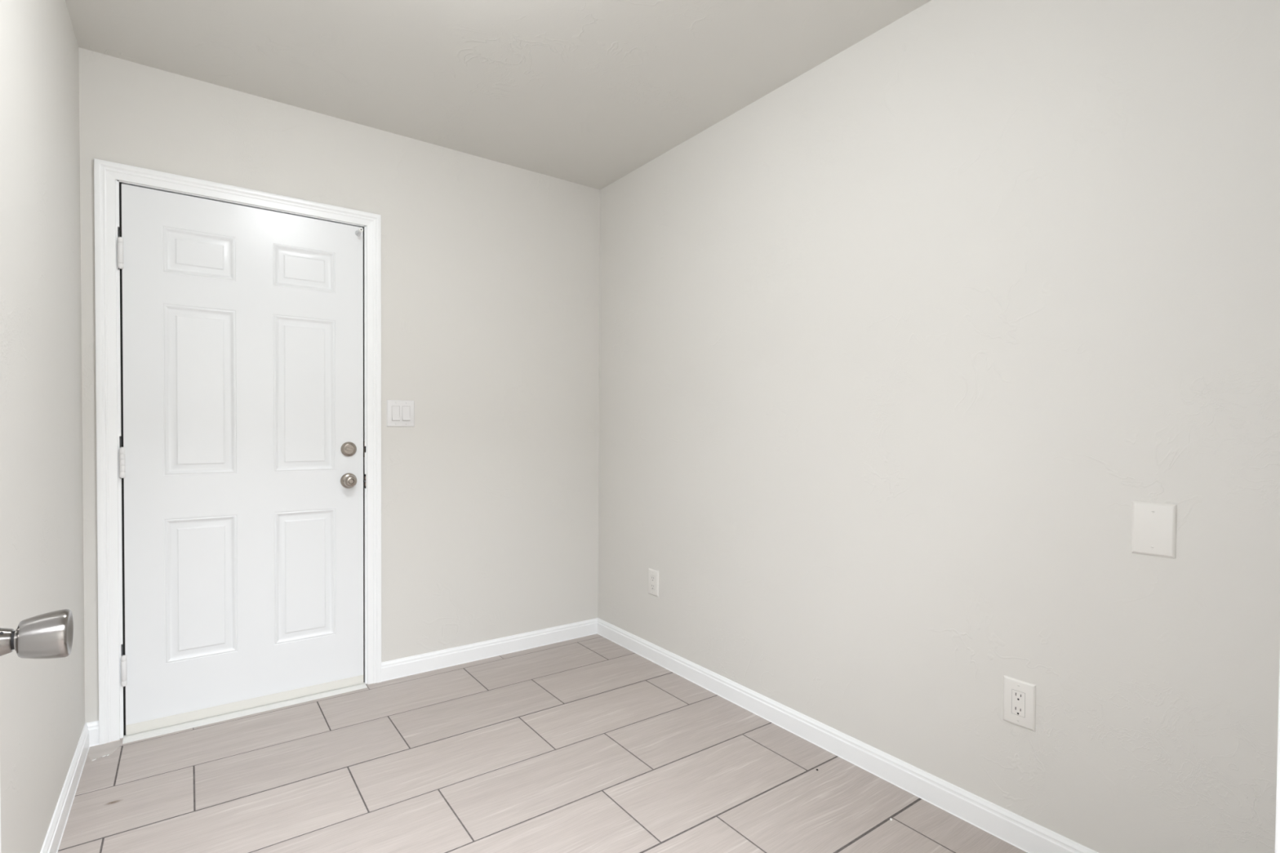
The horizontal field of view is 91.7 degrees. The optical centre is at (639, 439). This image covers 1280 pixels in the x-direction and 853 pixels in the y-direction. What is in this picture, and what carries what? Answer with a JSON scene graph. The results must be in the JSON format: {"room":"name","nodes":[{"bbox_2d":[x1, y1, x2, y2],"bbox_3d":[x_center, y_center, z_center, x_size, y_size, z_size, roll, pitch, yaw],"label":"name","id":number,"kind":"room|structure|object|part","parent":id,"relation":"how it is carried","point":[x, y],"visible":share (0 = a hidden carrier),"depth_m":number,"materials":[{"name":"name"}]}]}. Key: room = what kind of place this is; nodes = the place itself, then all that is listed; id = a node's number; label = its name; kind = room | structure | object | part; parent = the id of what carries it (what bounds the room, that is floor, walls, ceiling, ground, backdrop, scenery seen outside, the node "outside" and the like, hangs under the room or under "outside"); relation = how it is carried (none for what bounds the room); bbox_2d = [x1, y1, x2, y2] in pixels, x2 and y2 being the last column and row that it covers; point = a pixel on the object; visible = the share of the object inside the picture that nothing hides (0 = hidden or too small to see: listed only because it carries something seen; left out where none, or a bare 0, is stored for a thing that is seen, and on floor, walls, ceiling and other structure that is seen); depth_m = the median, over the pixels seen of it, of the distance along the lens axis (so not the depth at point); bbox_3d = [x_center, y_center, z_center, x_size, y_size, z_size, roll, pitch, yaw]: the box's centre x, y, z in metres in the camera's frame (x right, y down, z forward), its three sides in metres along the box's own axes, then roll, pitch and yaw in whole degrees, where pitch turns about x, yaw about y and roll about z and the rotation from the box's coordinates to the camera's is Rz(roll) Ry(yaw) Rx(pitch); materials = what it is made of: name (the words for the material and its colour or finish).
{"room":"entryway","nodes":[
{"label":"entryway","id":0,"kind":"room"},
{"bbox_2d":[0,0,84,852],"bbox_3d":[-1.135,-0.111,0.962,0.100,2.459,2.954,0,1,-36],"label":"wall","id":1,"kind":"structure","parent":0,"point":[42,700],"depth_m":1.55,"materials":[{"name":"white paint"}]},
{"bbox_2d":[40,723,89,852],"bbox_3d":[-1.131,1.075,1.063,0.014,0.083,2.839,0,1,-36],"label":"baseboard","id":2,"kind":"structure","parent":1,"relation":"attached to","point":[51,843],"depth_m":1.82,"materials":[{"name":"white paint"}]},
{"bbox_2d":[78,47,599,723],"bbox_3d":[-1.128,-0.144,2.865,2.352,2.459,0.115,0,1,-36],"label":"wall","id":3,"kind":"structure","parent":0,"point":[491,268],"depth_m":2.95,"materials":[{"name":"white paint"}]},
{"bbox_2d":[86,720,98,746],"bbox_3d":[-1.952,1.050,2.212,0.038,0.083,0.014,0,1,-36],"label":"baseboard","id":4,"kind":"structure","parent":3,"relation":"attached to","point":[93,726],"depth_m":2.21,"materials":[{"name":"white paint"}]},
{"bbox_2d":[93,158,381,745],"bbox_3d":[-1.576,0.048,2.533,0.958,2.080,0.132,0,1,-36],"label":"door frame","id":5,"kind":"structure","parent":3,"relation":"attached to","point":[106,173],"depth_m":2.25,"materials":[{"name":"white paint"}]},
{"bbox_2d":[117,183,363,735],"bbox_3d":[-1.546,0.079,2.483,0.824,2.007,0.110,0,1,-36],"label":"door","id":6,"kind":"structure","parent":3,"relation":"in","point":[241,456],"depth_m":2.46,"materials":[{"name":"white paint"}]},
{"bbox_3d":[-1.260,0.180,2.691,0.066,0.066,0.026,0,1,-36],"label":"knob","id":7,"kind":"part","parent":6,"relation":"part of","materials":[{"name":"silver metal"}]},
{"bbox_2d":[386,400,414,426],"bbox_3d":[-1.085,-0.118,2.818,0.122,0.121,0.012,0,1,-36],"label":"light switch","id":8,"kind":"object","parent":3,"relation":"attached to","point":[400,413],"visible":1,"depth_m":2.82,"materials":[{"name":"white plastic"}]},
{"bbox_2d":[381,617,597,681],"bbox_3d":[-0.697,1.042,3.125,1.152,0.083,0.014,0,1,-36],"label":"baseboard","id":9,"kind":"structure","parent":3,"relation":"attached to","point":[419,664],"depth_m":3.07,"materials":[{"name":"white paint"}]},
{"bbox_2d":[65,0,931,189],"bbox_3d":[0.310,-1.376,0.668,4.200,0.100,5.315,0,1,-36],"label":"ceiling","id":10,"kind":"structure","parent":0,"point":[588,93],"depth_m":2.21,"materials":[{"name":"white paint"}]},
{"bbox_2d":[57,634,1026,852],"bbox_3d":[0.308,1.192,0.692,4.200,0.120,5.365,0,1,-36],"label":"floor","id":11,"kind":"structure","parent":0,"point":[588,744],"depth_m":2.01,"materials":[{"name":"grey tile"}]},
{"bbox_2d":[122,682,367,744],"bbox_3d":[-1.567,1.085,2.529,0.824,0.006,0.155,0,1,-36],"label":"threshold","id":12,"kind":"object","parent":11,"relation":"on","point":[145,735],"visible":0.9,"depth_m":2.44,"materials":[{"name":"white metal"}]},
{"bbox_2d":[597,0,1279,852],"bbox_3d":[0.683,-0.123,2.286,0.104,2.459,2.954,0,1,-36],"label":"wall","id":13,"kind":"structure","parent":0,"point":[899,347],"depth_m":1.77,"materials":[{"name":"white paint"}]},
{"bbox_2d":[648,568,658,596],"bbox_3d":[0.065,0.703,3.048,0.007,0.126,0.082,0,1,-36],"label":"wall outlet","id":14,"kind":"object","parent":13,"relation":"attached to","point":[653,575],"visible":1,"depth_m":3.04,"materials":[{"name":"white plastic"}]},
{"bbox_2d":[650,575,654,590],"bbox_3d":[0.064,0.703,3.048,0.004,0.067,0.034,0,1,-36],"label":"receptacle","id":15,"kind":"object","parent":14,"relation":"attached to","point":[652,577],"depth_m":3.05,"materials":[{"name":"grey plastic"}]},
{"bbox_2d":[596,617,1097,852],"bbox_3d":[0.594,1.064,2.318,0.014,0.083,2.839,0,1,-36],"label":"baseboard","id":16,"kind":"structure","parent":13,"relation":"attached to","point":[1028,836],"depth_m":2.07,"materials":[{"name":"white paint"}]},
{"bbox_2d":[1003,675,1035,731],"bbox_3d":[1.041,0.725,1.707,0.007,0.126,0.082,0,1,-36],"label":"wall outlet","id":17,"kind":"object","parent":13,"relation":"attached to","point":[1019,696],"visible":1,"depth_m":1.70,"materials":[{"name":"white plastic"}]},
{"bbox_2d":[1011,688,1025,718],"bbox_3d":[1.040,0.725,1.706,0.001,0.067,0.034,0,1,-36],"label":"receptacle","id":18,"kind":"object","parent":17,"relation":"attached to","point":[1018,695],"depth_m":1.70,"materials":[{"name":"grey plastic"}]},
{"bbox_2d":[1131,501,1177,558],"bbox_3d":[1.212,0.212,1.467,0.007,0.125,0.083,0,1,-36],"label":"blank plate","id":19,"kind":"object","parent":13,"relation":"attached to","point":[1153,527],"visible":1,"depth_m":1.46,"materials":[{"name":"white plastic"}]},
{"bbox_3d":[0.608,-0.091,0.476,2.147,2.459,0.115,0,1,-36],"label":"wall","id":20,"kind":"structure","parent":0,"visible":0},
{"bbox_2d":[0,608,73,852],"bbox_3d":[-0.479,0.108,0.330,0.170,2.030,0.902,0,1,-36],"label":"door","id":21,"kind":"structure","parent":20,"relation":"in","point":[49,635],"depth_m":0.67,"materials":[{"name":"white paint"}]},
{"bbox_3d":[-0.687,0.217,0.665,0.022,0.066,0.066,0,1,-36],"label":"knob","id":22,"kind":"part","parent":21,"relation":"part of","materials":[{"name":"silver metal"}]},
{"bbox_2d":[1275,657,1279,852],"bbox_3d":[0.140,0.085,0.220,1.032,2.108,0.017,0,1,-36],"label":"door frame","id":23,"kind":"structure","parent":20,"relation":"attached to","point":[1277,792],"depth_m":0.52,"materials":[{"name":"white paint"}]}
]}

